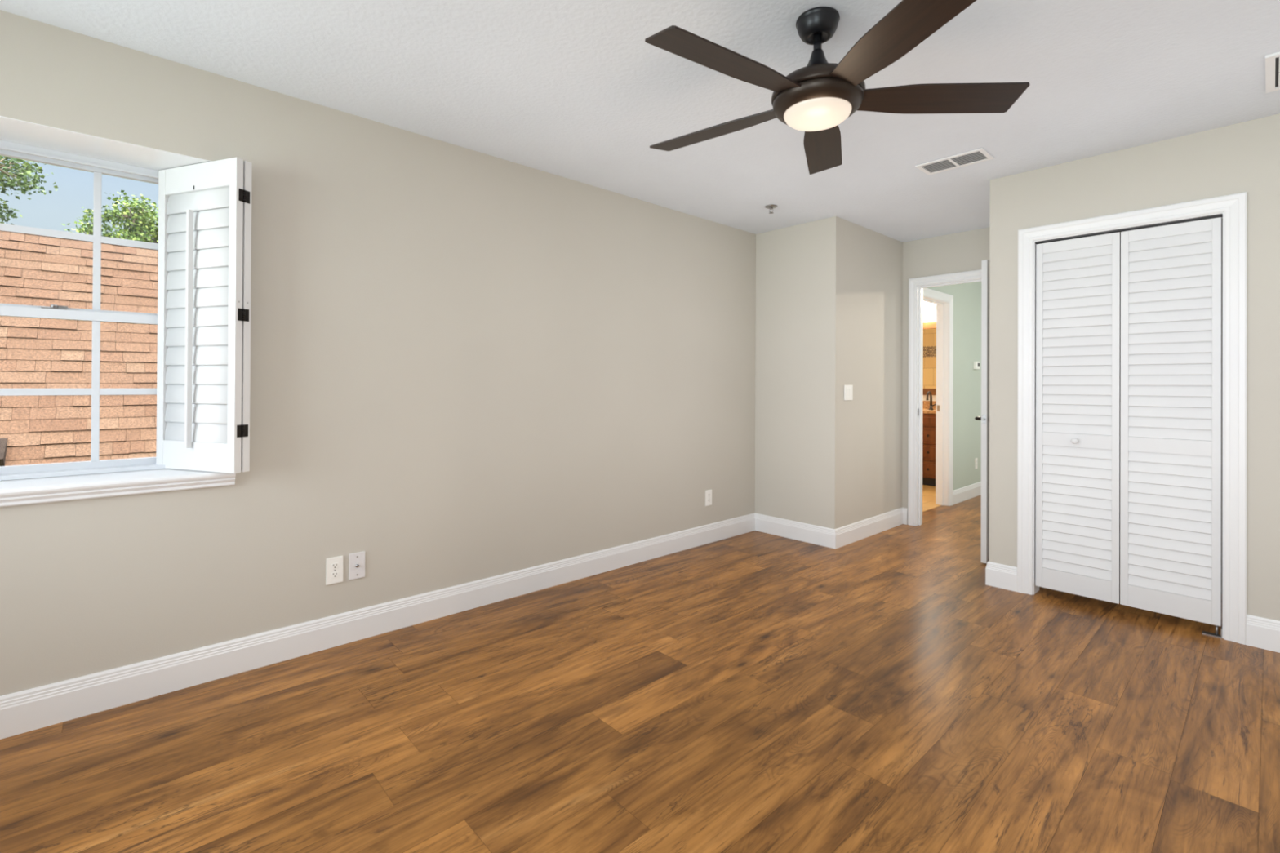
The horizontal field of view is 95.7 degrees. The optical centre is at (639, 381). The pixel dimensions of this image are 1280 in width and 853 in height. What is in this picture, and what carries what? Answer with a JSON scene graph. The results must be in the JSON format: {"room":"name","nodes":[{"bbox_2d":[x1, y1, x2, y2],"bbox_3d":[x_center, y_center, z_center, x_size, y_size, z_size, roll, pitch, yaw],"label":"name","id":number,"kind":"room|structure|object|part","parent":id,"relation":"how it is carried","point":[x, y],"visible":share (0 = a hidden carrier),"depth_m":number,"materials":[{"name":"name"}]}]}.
{"room":"empty bedroom","nodes":[
{"label":"empty bedroom","id":0,"kind":"room"},
{"bbox_2d":[0,9,755,696],"bbox_3d":[-1.394,0.040,2.878,6.039,2.560,0.360,1,0,-43],"label":"wall","id":1,"kind":"structure","parent":0,"point":[467,365],"depth_m":2.79,"materials":[{"name":"beige paint"}]},
{"bbox_2d":[0,115,212,480],"bbox_3d":[-2.353,-0.257,1.994,1.545,1.273,0.355,1,0,-43],"label":"window","id":2,"kind":"structure","parent":1,"relation":"in","point":[38,138],"depth_m":2.27,"materials":[{"name":"white plastic"}]},
{"bbox_3d":[-2.438,0.036,2.083,1.491,0.636,0.028,1,0,-43],"label":"sash","id":3,"kind":"part","parent":2,"relation":"part of","materials":[{"name":"white plastic"}]},
{"bbox_3d":[-2.456,-0.562,2.109,1.491,0.617,0.028,1,0,-43],"label":"sash","id":4,"kind":"part","parent":2,"relation":"part of","materials":[{"name":"white plastic"}]},
{"bbox_2d":[155,157,251,473],"bbox_3d":[-1.787,-0.262,2.372,0.461,1.241,0.106,0,0,19],"label":"window shutter","id":5,"kind":"object","parent":2,"relation":"attached to","point":[203,365],"visible":0.99,"depth_m":2.33,"materials":[{"name":"white paint"}]},
{"bbox_3d":[-1.818,-0.214,2.337,0.014,0.960,0.020,0,0,19],"label":"tilt rod","id":6,"kind":"part","parent":5,"relation":"part of","materials":[{"name":"white paint"}]},
{"bbox_3d":[-1.784,-0.262,2.392,0.454,1.241,0.028,0,0,19],"label":"shutter panel","id":7,"kind":"part","parent":5,"relation":"part of","materials":[{"name":"white paint"}]},
{"bbox_2d":[0,468,235,506],"bbox_3d":[-2.333,0.387,1.943,1.575,0.060,0.324,1,0,-43],"label":"window sill","id":8,"kind":"structure","parent":1,"relation":"attached to","point":[64,488],"depth_m":2.13,"materials":[{"name":"white wood"}]},
{"bbox_2d":[325,555,342,585],"bbox_3d":[-1.387,0.856,2.635,0.070,0.119,0.008,1,0,-43],"label":"wall outlet","id":9,"kind":"object","parent":1,"relation":"attached to","point":[334,565],"visible":1,"depth_m":2.63,"materials":[{"name":"white plastic"}]},
{"bbox_2d":[330,571,338,577],"bbox_3d":[-1.386,0.876,2.633,0.033,0.025,0.003,1,0,-43],"label":"receptacle","id":10,"kind":"object","parent":9,"relation":"attached to","point":[333,574],"depth_m":2.63,"materials":[{"name":"white plastic"}]},
{"bbox_2d":[330,563,338,568],"bbox_3d":[-1.386,0.836,2.633,0.033,0.025,0.003,1,0,-43],"label":"receptacle","id":11,"kind":"object","parent":9,"relation":"attached to","point":[333,566],"depth_m":2.63,"materials":[{"name":"white plastic"}]},
{"bbox_2d":[348,551,364,580],"bbox_3d":[-1.314,0.855,2.696,0.070,0.120,0.017,1,0,-43],"label":"cable plate","id":12,"kind":"object","parent":1,"relation":"attached to","point":[357,560],"visible":1,"depth_m":2.69,"materials":[{"name":"white plastic"}]},
{"bbox_2d":[0,513,755,739],"bbox_3d":[-1.125,1.132,2.871,5.638,0.139,0.014,1,0,-43],"label":"baseboard","id":13,"kind":"structure","parent":1,"relation":"attached to","point":[40,707],"depth_m":2.54,"materials":[{"name":"white wood"}]},
{"bbox_2d":[705,489,711,506],"bbox_3d":[0.520,0.876,4.386,0.071,0.118,0.008,1,0,-43],"label":"wall outlet","id":14,"kind":"object","parent":1,"relation":"attached to","point":[708,493],"visible":1,"depth_m":4.38,"materials":[{"name":"white plastic"}]},
{"bbox_2d":[0,484,1279,852],"bbox_3d":[1.818,1.278,3.479,11.000,0.122,6.500,1,0,-43],"label":"floor","id":15,"kind":"structure","parent":0,"point":[755,691],"depth_m":2.00,"materials":[{"name":"brown wood"}]},
{"bbox_2d":[922,400,936,486],"bbox_3d":[3.471,0.742,7.285,0.700,0.998,1.446,1,0,-43],"label":"bathroom vanity","id":16,"kind":"object","parent":15,"relation":"on","point":[929,416],"visible":0.19,"depth_m":6.88,"materials":[{"name":"brown wood"}]},
{"bbox_3d":[3.426,0.836,6.874,0.026,0.180,0.270,1,0,-43],"label":"drawer","id":17,"kind":"part","parent":16,"relation":"part of","materials":[{"name":"brown wood"}]},
{"bbox_3d":[3.425,1.031,6.873,0.026,0.180,0.270,1,0,-43],"label":"drawer","id":18,"kind":"part","parent":16,"relation":"part of","materials":[{"name":"brown wood"}]},
{"bbox_3d":[3.427,0.636,6.875,0.026,0.190,0.270,1,0,-43],"label":"drawer","id":19,"kind":"part","parent":16,"relation":"part of","materials":[{"name":"brown wood"}]},
{"bbox_3d":[3.526,0.454,6.769,0.026,0.135,0.560,1,0,-43],"label":"drawer","id":20,"kind":"part","parent":16,"relation":"part of","materials":[{"name":"brown wood"}]},
{"bbox_2d":[922,400,936,413],"bbox_3d":[3.482,0.310,7.294,0.678,0.134,1.446,1,0,-43],"label":"countertop","id":21,"kind":"structure","parent":16,"relation":"on","point":[926,404],"depth_m":7.44,"materials":[{"name":"beige stone"}]},
{"bbox_2d":[925,391,936,409],"bbox_3d":[3.610,0.229,7.169,0.159,0.232,0.117,1,0,-43],"label":"faucet","id":22,"kind":"object","parent":21,"relation":"on","point":[931,407],"visible":0.94,"depth_m":7.21,"materials":[{"name":"brown metal"}]},
{"bbox_3d":[3.586,0.208,7.187,0.147,0.190,0.032,1,0,-43],"label":"spout","id":23,"kind":"part","parent":22,"relation":"part of","materials":[{"name":"brown metal"}]},
{"bbox_2d":[0,0,1279,242],"bbox_3d":[1.775,-1.396,3.404,11.400,0.350,7.050,1,0,-43],"label":"ceiling","id":24,"kind":"structure","parent":0,"point":[575,90],"depth_m":2.35,"materials":[{"name":"white paint"}]},
{"bbox_2d":[764,204,777,213],"bbox_3d":[0.914,-1.198,4.037,0.084,0.050,0.084,1,0,-43],"label":"sprinkler","id":25,"kind":"object","parent":24,"relation":"attached to","point":[768,206],"visible":1,"depth_m":4.02,"materials":[{"name":"metal"}]},
{"bbox_2d":[644,0,1030,174],"bbox_3d":[0.572,-1.055,1.973,1.291,0.356,1.294,1,0,-43],"label":"ceiling fan","id":26,"kind":"object","parent":24,"relation":"hanging from","point":[817,97],"visible":1,"depth_m":1.89,"materials":[{"name":"black wood"}]},
{"bbox_3d":[0.296,-0.958,2.213,0.555,0.006,0.142,0,12,38],"label":"fan blade","id":27,"kind":"part","parent":26,"relation":"part of","materials":[{"name":"brown wood"}]},
{"bbox_3d":[0.280,-0.960,1.755,0.555,0.006,0.142,0,12,-34],"label":"fan blade","id":28,"kind":"part","parent":26,"relation":"part of","materials":[{"name":"brown wood"}]},
{"bbox_3d":[0.603,-0.896,1.972,0.221,0.038,0.221,1,0,-43],"label":"lamp shade","id":29,"kind":"part","parent":26,"relation":"part of","materials":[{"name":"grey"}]},
{"bbox_3d":[0.737,-0.955,2.339,0.142,0.006,0.555,-13,-5,20],"label":"fan blade","id":30,"kind":"part","parent":26,"relation":"part of","materials":[{"name":"brown wood"}]},
{"bbox_3d":[0.710,-0.958,1.598,0.142,0.006,0.555,13,-4,-16],"label":"fan blade","id":31,"kind":"part","parent":26,"relation":"part of","materials":[{"name":"brown wood"}]},
{"bbox_3d":[0.993,-0.955,1.959,0.555,0.006,0.142,0,-12,2],"label":"fan blade","id":32,"kind":"part","parent":26,"relation":"part of","materials":[{"name":"brown wood"}]},
{"bbox_2d":[915,147,994,175],"bbox_3d":[1.741,-1.218,3.215,0.193,0.008,0.342,1,0,-43],"label":"ceiling vent","id":33,"kind":"object","parent":24,"relation":"in","point":[979,155],"visible":1,"depth_m":3.20,"materials":[{"name":"white metal"}]},
{"bbox_2d":[1265,51,1279,93],"bbox_3d":[2.615,-1.217,2.161,0.384,0.010,0.384,1,0,-43],"label":"ceiling vent","id":34,"kind":"object","parent":24,"relation":"in","point":[1272,61],"visible":1,"depth_m":2.27,"materials":[{"name":"white metal"}]},
{"bbox_2d":[841,218,981,526],"bbox_3d":[3.368,0.078,6.119,5.161,2.560,0.124,1,0,-43],"label":"wall","id":35,"kind":"structure","parent":0,"point":[873,261],"depth_m":4.76,"materials":[{"name":"beige paint"}]},
{"bbox_2d":[844,385,853,400],"bbox_3d":[1.579,0.082,4.386,0.122,0.114,0.010,1,0,-43],"label":"light switch","id":36,"kind":"object","parent":35,"relation":"attached to","point":[848,389],"visible":1,"depth_m":4.38,"materials":[{"name":"white plastic"}]},
{"bbox_2d":[835,507,902,548],"bbox_3d":[1.851,1.155,4.633,1.159,0.139,0.014,1,0,-43],"label":"baseboard","id":37,"kind":"structure","parent":35,"relation":"attached to","point":[846,535],"depth_m":4.58,"materials":[{"name":"white wood"}]},
{"bbox_2d":[923,288,953,506],"bbox_3d":[2.755,0.180,5.549,0.933,2.103,0.134,1,0,-43],"label":"door frame","id":38,"kind":"structure","parent":35,"relation":"attached to","point":[944,302],"depth_m":5.80,"materials":[{"name":"wood"}]},
{"bbox_2d":[907,269,981,525],"bbox_3d":[2.656,0.171,4.695,0.135,2.114,0.900,1,0,-43],"label":"door frame","id":39,"kind":"structure","parent":35,"relation":"attached to","point":[916,286],"depth_m":4.96,"materials":[{"name":"wood"}]},
{"bbox_2d":[952,481,981,505],"bbox_3d":[4.182,1.175,6.784,2.849,0.139,0.014,1,0,-43],"label":"baseboard","id":40,"kind":"structure","parent":35,"relation":"attached to","point":[967,492],"depth_m":6.09,"materials":[{"name":"white wood"}]},
{"bbox_2d":[973,361,979,368],"bbox_3d":[3.652,-0.181,6.287,0.120,0.082,0.029,1,0,-43],"label":"thermostat","id":41,"kind":"object","parent":35,"relation":"attached to","point":[975,364],"visible":1,"depth_m":6.25,"materials":[{"name":"white plastic"}]},
{"bbox_2d":[974,457,977,469],"bbox_3d":[3.661,0.887,6.311,0.070,0.117,0.008,1,0,-43],"label":"wall outlet","id":42,"kind":"object","parent":35,"relation":"attached to","point":[975,459],"visible":1,"depth_m":6.30,"materials":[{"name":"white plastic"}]},
{"bbox_2d":[974,259,990,563],"bbox_3d":[2.581,0.200,4.137,0.772,2.028,0.160,1,0,-43],"label":"door","id":43,"kind":"structure","parent":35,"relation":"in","point":[984,418],"depth_m":3.88,"materials":[{"name":"white paint"}]},
{"bbox_3d":[2.346,0.251,3.987,0.141,0.066,0.062,1,0,-43],"label":"lever","id":44,"kind":"part","parent":43,"relation":"part of","materials":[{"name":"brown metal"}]},
{"bbox_3d":[2.301,0.250,3.880,0.012,0.057,0.023,1,0,-43],"label":"latch plate","id":45,"kind":"part","parent":43,"relation":"part of","materials":[{"name":"metal"}]},
{"bbox_2d":[922,302,936,400],"bbox_3d":[3.488,0.086,7.867,0.100,2.560,2.290,1,0,-43],"label":"wall","id":46,"kind":"structure","parent":0,"point":[931,317],"depth_m":7.50,"materials":[{"name":"beige paint"}]},
{"bbox_2d":[922,321,936,395],"bbox_3d":[3.737,-0.302,7.505,0.028,0.945,1.360,1,0,-43],"label":"wall mirror","id":47,"kind":"object","parent":46,"relation":"attached to","point":[929,384],"visible":0.04,"depth_m":7.50,"materials":[{"name":"yellow mirror"}]},
{"bbox_2d":[923,301,936,314],"bbox_3d":[3.662,-0.954,7.463,0.203,0.162,0.820,1,0,-43],"label":"vanity light","id":48,"kind":"object","parent":46,"relation":"attached to","point":[926,308],"visible":0.14,"depth_m":7.39,"materials":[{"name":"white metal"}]},
{"bbox_3d":[3.645,-0.954,7.448,0.156,0.162,0.156,1,0,-43],"label":"lamp shade","id":49,"kind":"part","parent":48,"relation":"part of","materials":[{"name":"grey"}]},
{"bbox_3d":[3.726,-0.955,7.522,0.030,0.060,0.820,1,0,-43],"label":"plate","id":50,"kind":"part","parent":48,"relation":"part of","materials":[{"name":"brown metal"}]},
{"bbox_2d":[902,227,990,508],"bbox_3d":[3.095,0.069,4.232,0.116,2.560,2.486,1,0,-43],"label":"wall","id":51,"kind":"structure","parent":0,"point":[963,251],"depth_m":4.88,"materials":[{"name":"beige paint"}]},
{"bbox_2d":[902,507,907,524],"bbox_3d":[2.285,1.158,5.008,0.014,0.139,0.048,1,0,-43],"label":"baseboard","id":52,"kind":"structure","parent":51,"relation":"attached to","point":[904,509],"depth_m":5.00,"materials":[{"name":"white wood"}]},
{"bbox_2d":[755,113,1279,621],"bbox_3d":[2.468,0.061,3.192,0.123,2.560,5.000,1,0,-43],"label":"wall","id":53,"kind":"structure","parent":0,"point":[1244,157],"depth_m":3.41,"materials":[{"name":"beige paint"}]},
{"bbox_2d":[755,513,835,549],"bbox_3d":[1.188,1.151,4.509,0.014,0.139,0.728,1,0,-43],"label":"baseboard","id":54,"kind":"structure","parent":53,"relation":"attached to","point":[805,532],"depth_m":4.48,"materials":[{"name":"white wood"}]},
{"bbox_2d":[985,560,1017,591],"bbox_3d":[2.566,1.155,3.823,1.163,0.139,0.167,1,0,-43],"label":"baseboard","id":55,"kind":"structure","parent":53,"relation":"attached to","point":[997,575],"depth_m":3.43,"materials":[{"name":"white wood"}]},
{"bbox_2d":[1035,213,1222,638],"bbox_3d":[2.527,0.208,3.052,0.067,2.025,0.760,1,0,-43],"label":"door","id":56,"kind":"structure","parent":53,"relation":"in","point":[1135,522],"depth_m":3.02,"materials":[{"name":"white paint"}]},
{"bbox_3d":[2.386,0.324,3.181,0.035,0.033,0.033,1,0,-43],"label":"knob","id":57,"kind":"part","parent":56,"relation":"part of","materials":[{"name":"white paint"}]},
{"bbox_3d":[2.411,0.189,3.202,0.030,1.960,0.374,1,0,-43],"label":"panel","id":58,"kind":"part","parent":56,"relation":"part of","materials":[{"name":"white paint"}]},
{"bbox_3d":[2.667,0.189,2.924,0.030,1.960,0.375,1,0,-43],"label":"panel","id":59,"kind":"part","parent":56,"relation":"part of","materials":[{"name":"white paint"}]},
{"bbox_2d":[1017,191,1247,644],"bbox_3d":[2.555,0.168,3.077,0.134,2.105,0.922,1,0,-43],"label":"door frame","id":60,"kind":"structure","parent":53,"relation":"attached to","point":[1233,207],"depth_m":2.76,"materials":[{"name":"white wood"}]},
{"bbox_2d":[1246,614,1279,653],"bbox_3d":[3.456,1.152,2.003,0.014,0.139,1.912,1,0,-43],"label":"baseboard","id":61,"kind":"structure","parent":53,"relation":"attached to","point":[1262,633],"depth_m":2.65,"materials":[{"name":"white wood"}]},
{"bbox_2d":[1120,218,1222,594],"bbox_3d":[3.006,0.065,3.291,0.820,2.560,1.318,1,0,-43],"label":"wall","id":62,"kind":"structure","parent":0,"point":[1222,219],"depth_m":3.35,"materials":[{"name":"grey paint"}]},
{"label":"outside","id":63,"kind":"structure","parent":0,"visible":0},
{"bbox_3d":[4.942,4.214,-1.729,95.000,0.200,105.000,1,0,-43],"label":"lawn","id":64,"kind":"structure","parent":63,"visible":0},
{"bbox_2d":[0,155,57,225],"bbox_3d":[-10.802,-0.136,8.293,3.521,8.428,2.043,1,0,-43],"label":"oak tree","id":65,"kind":"object","parent":64,"relation":"on","point":[20,175],"visible":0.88,"depth_m":8.97,"materials":[{"name":"green plant"}]},
{"bbox_2d":[0,231,158,466],"bbox_3d":[-5.964,1.230,6.774,9.186,5.726,4.905,1,0,-43],"label":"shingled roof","id":66,"kind":"structure","parent":64,"relation":"on","point":[37,270],"depth_m":5.68,"materials":[{"name":"orange brick"}]},
{"bbox_2d":[0,437,8,466],"bbox_3d":[-5.356,0.583,4.692,0.300,0.224,0.282,1,0,-43],"label":"roof vent","id":67,"kind":"object","parent":66,"relation":"attached to","point":[3,441],"depth_m":4.78,"materials":[{"name":"grey metal"}]},
{"bbox_2d":[61,190,158,243],"bbox_3d":[-8.835,0.250,11.492,1.940,7.703,3.766,0,0,35],"label":"tree","id":68,"kind":"object","parent":64,"relation":"on","point":[136,232],"visible":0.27,"depth_m":10.58,"materials":[{"name":"green plant"}]}
]}

